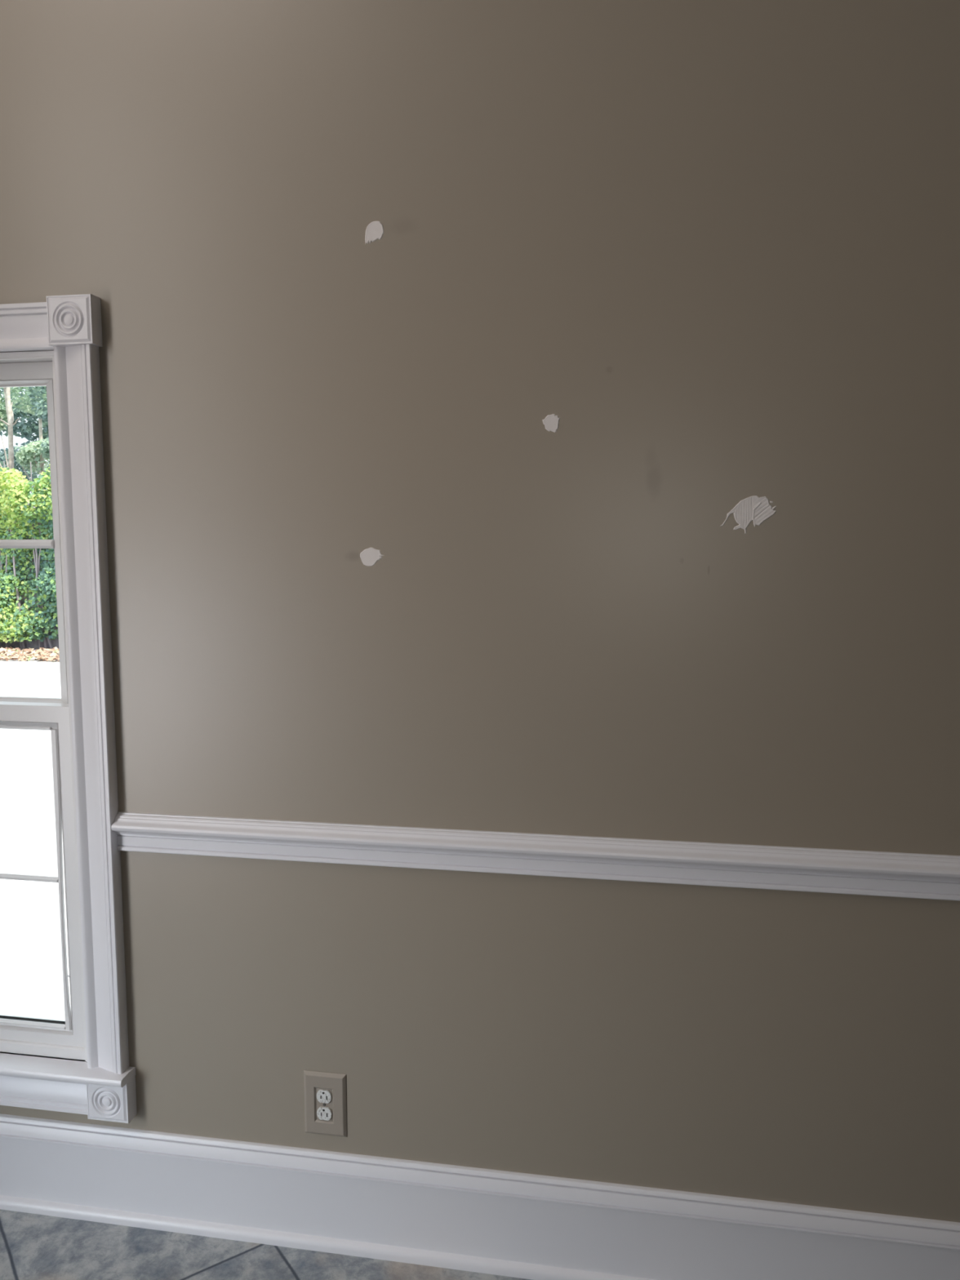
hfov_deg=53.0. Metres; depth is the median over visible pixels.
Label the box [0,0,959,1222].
wall
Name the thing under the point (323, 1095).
socket
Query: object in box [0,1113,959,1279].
baseboard
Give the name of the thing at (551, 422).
spackle patch
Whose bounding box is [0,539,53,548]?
grille
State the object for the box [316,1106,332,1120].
socket
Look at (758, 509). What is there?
spackle patch
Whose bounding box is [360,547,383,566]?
spackle patch
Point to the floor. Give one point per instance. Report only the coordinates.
(33, 1246)
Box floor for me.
[0,1208,531,1279]
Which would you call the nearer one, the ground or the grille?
the grille
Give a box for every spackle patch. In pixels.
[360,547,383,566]
[364,221,384,244]
[542,413,559,432]
[720,495,776,533]
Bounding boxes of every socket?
[316,1088,332,1103]
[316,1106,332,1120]
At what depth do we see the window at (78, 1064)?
1.90 m
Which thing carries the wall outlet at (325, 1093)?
attached to the wall
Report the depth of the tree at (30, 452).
19.98 m
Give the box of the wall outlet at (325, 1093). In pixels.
[303,1070,346,1137]
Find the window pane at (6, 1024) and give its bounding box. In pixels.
[0,724,71,1031]
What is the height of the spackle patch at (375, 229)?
0.040 m
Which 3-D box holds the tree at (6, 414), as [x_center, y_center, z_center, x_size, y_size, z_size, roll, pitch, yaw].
[-9.239,-2.965,18.627,0.988,5.721,0.869,1,6,10]
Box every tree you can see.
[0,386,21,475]
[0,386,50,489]
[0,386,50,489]
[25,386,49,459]
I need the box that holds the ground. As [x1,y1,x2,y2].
[1,646,59,661]
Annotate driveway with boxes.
[0,659,71,1020]
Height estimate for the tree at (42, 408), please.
5.885 m
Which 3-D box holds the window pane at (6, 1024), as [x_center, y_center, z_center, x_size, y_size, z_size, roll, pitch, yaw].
[-1.244,0.500,2.088,0.751,0.661,0.009,1,6,10]
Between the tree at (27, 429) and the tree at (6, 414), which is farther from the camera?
the tree at (27, 429)
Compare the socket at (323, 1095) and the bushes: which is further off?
the bushes
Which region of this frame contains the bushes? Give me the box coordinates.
[0,461,58,648]
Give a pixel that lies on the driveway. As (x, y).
(31, 970)

